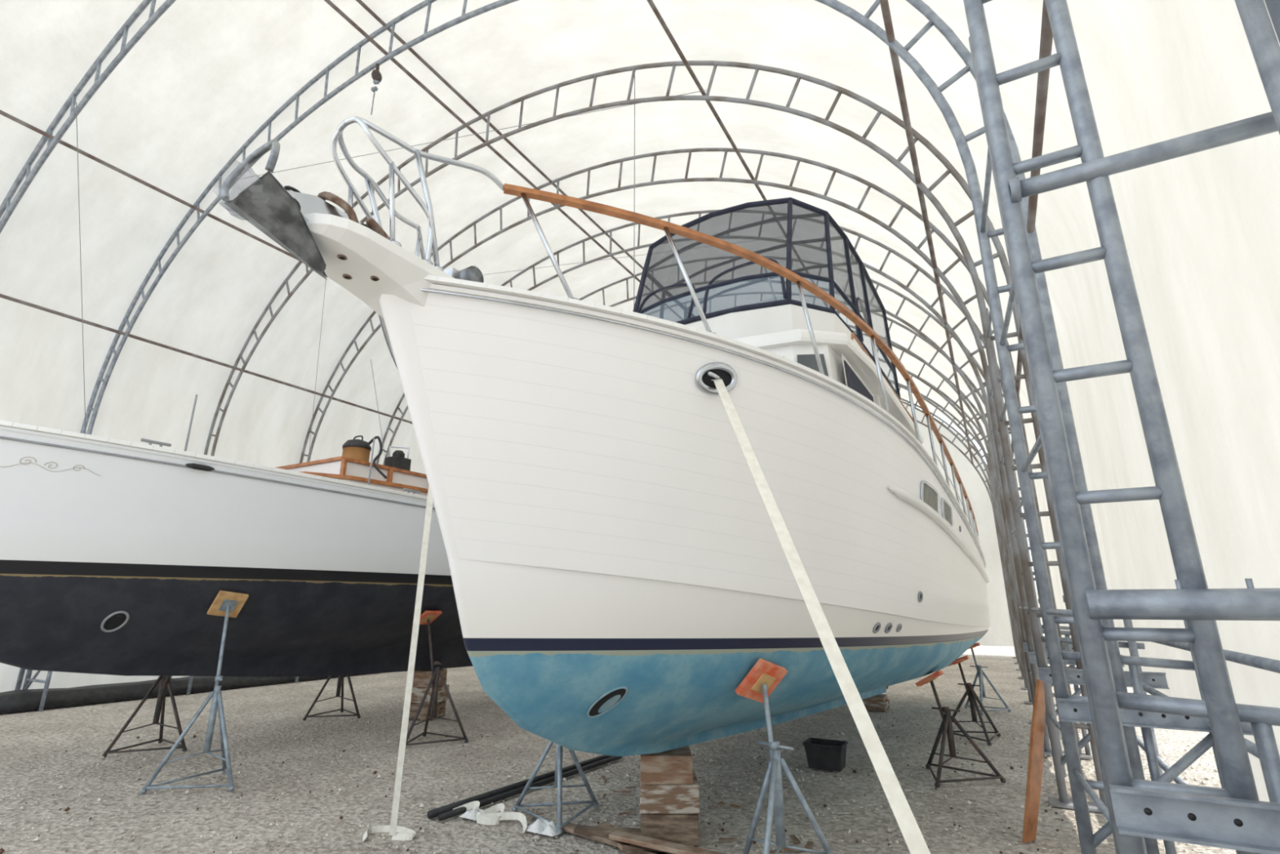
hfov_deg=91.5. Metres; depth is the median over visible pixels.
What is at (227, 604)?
stand
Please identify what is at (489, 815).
strap
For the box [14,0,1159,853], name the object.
truss
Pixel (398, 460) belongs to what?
motor
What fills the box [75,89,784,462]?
cables
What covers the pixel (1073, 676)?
base frame
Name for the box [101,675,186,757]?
stand
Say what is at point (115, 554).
boat
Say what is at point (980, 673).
stand
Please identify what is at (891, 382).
truss
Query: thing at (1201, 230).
wall
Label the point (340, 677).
stand
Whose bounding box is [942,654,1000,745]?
stand
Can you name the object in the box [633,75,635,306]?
hanging cable
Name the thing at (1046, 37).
purlins
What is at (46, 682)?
base frame
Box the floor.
[0,633,1236,853]
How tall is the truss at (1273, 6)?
12.092 m
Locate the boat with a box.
[0,394,472,676]
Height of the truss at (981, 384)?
12.088 m
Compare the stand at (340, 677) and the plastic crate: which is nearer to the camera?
the plastic crate
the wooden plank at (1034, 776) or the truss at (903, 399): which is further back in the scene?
the truss at (903, 399)
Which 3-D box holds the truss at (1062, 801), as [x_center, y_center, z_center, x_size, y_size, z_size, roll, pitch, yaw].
[-3.245,-0.964,11.771,17.940,12.088,0.250,-9,-18,28]
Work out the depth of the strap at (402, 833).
5.40 m
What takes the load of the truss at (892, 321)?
on the floor
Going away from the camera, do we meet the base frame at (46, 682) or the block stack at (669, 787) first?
the block stack at (669, 787)
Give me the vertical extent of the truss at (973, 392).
12.088 m
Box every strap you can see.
[362,825,416,841]
[389,485,433,835]
[453,800,527,833]
[711,378,930,853]
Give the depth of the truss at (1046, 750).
11.44 m
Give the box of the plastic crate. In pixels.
[802,737,848,771]
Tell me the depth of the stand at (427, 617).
9.11 m
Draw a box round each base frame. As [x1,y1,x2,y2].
[24,670,52,711]
[169,675,193,694]
[986,307,1124,777]
[986,308,1169,774]
[987,365,1075,735]
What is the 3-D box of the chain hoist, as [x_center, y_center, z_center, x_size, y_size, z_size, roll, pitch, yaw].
[-4.702,-5.995,11.069,0.140,1.103,0.200,-9,-18,28]
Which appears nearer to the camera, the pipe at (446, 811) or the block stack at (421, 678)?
the pipe at (446, 811)
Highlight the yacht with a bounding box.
[221,116,991,755]
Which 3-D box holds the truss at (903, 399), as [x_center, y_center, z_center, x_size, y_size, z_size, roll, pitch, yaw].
[6.451,3.817,28.598,17.940,12.088,0.250,-9,-18,28]
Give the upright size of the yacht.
7.110 m
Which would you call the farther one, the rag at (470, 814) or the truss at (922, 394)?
the truss at (922, 394)
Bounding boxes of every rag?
[459,806,483,820]
[523,817,559,835]
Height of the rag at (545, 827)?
0.092 m
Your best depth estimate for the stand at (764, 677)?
4.47 m
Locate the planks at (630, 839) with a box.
[527,775,814,853]
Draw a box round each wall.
[0,338,426,692]
[902,403,1044,646]
[1008,0,1279,801]
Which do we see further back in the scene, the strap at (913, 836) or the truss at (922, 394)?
the truss at (922, 394)
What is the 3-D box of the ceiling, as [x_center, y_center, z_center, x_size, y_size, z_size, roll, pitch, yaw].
[-0.444,-3.126,17.071,17.796,5.095,31.200,-9,-18,28]
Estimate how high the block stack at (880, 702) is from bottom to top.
0.242 m
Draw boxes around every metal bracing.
[968,36,1253,853]
[1008,0,1279,853]
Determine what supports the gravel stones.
on the floor
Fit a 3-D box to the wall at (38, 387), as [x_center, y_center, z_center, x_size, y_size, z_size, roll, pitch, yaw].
[-8.360,3.874,19.644,0.307,6.965,31.200,-9,-18,28]
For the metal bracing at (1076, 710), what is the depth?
4.10 m
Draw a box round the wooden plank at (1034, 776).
[1022,679,1045,843]
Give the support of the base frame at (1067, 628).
on the floor
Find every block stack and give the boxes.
[408,668,448,719]
[640,745,699,845]
[862,693,889,711]
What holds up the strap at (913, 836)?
attached to the yacht
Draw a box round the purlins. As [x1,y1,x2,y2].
[0,0,1053,464]
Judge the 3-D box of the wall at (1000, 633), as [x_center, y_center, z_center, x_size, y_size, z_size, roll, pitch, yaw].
[7.126,3.796,29.225,18.420,11.770,0.120,-9,-18,28]
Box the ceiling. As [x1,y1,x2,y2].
[0,0,1032,450]
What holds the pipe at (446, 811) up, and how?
on the floor
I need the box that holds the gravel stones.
[0,711,1222,853]
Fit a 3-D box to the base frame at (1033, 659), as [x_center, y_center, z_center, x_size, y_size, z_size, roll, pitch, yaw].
[5.532,1.278,8.340,1.040,5.900,1.368,-9,-18,28]
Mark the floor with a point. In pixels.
(381, 696)
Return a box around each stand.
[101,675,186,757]
[140,590,248,794]
[302,674,360,719]
[405,610,468,745]
[511,740,599,835]
[735,657,833,853]
[915,670,1006,787]
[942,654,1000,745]
[964,642,1011,714]
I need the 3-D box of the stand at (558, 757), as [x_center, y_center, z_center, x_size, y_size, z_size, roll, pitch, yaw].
[-0.825,3.022,6.039,0.786,1.289,0.830,-9,-18,28]
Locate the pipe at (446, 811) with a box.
[426,754,622,821]
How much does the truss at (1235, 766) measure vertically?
12.092 m
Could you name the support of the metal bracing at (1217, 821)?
on the floor
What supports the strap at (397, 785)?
attached to the yacht
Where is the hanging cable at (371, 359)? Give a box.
[370,359,385,457]
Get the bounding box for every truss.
[0,0,1262,853]
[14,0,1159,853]
[169,60,1107,812]
[299,147,1092,759]
[375,209,1059,724]
[578,255,1056,705]
[645,291,1027,689]
[852,329,1023,678]
[880,360,1020,670]
[888,378,1018,663]
[900,397,1016,657]
[1264,0,1279,44]
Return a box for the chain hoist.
[370,63,382,115]
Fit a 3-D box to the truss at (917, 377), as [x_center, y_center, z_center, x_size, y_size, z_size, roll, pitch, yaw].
[2.815,2.024,22.288,17.940,12.088,0.250,-9,-18,28]
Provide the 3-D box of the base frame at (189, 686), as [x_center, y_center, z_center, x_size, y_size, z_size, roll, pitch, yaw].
[-10.271,5.289,14.044,0.967,1.300,0.070,-9,-18,28]
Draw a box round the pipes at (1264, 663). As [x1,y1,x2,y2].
[1079,641,1279,784]
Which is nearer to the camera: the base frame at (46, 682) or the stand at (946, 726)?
the stand at (946, 726)
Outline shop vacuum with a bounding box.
[342,435,386,478]
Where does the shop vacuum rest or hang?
on the boat
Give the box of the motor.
[384,445,411,471]
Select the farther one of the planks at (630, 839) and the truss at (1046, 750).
the truss at (1046, 750)
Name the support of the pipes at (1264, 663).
attached to the metal bracing at (1076, 710)
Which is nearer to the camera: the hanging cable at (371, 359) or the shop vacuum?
the shop vacuum

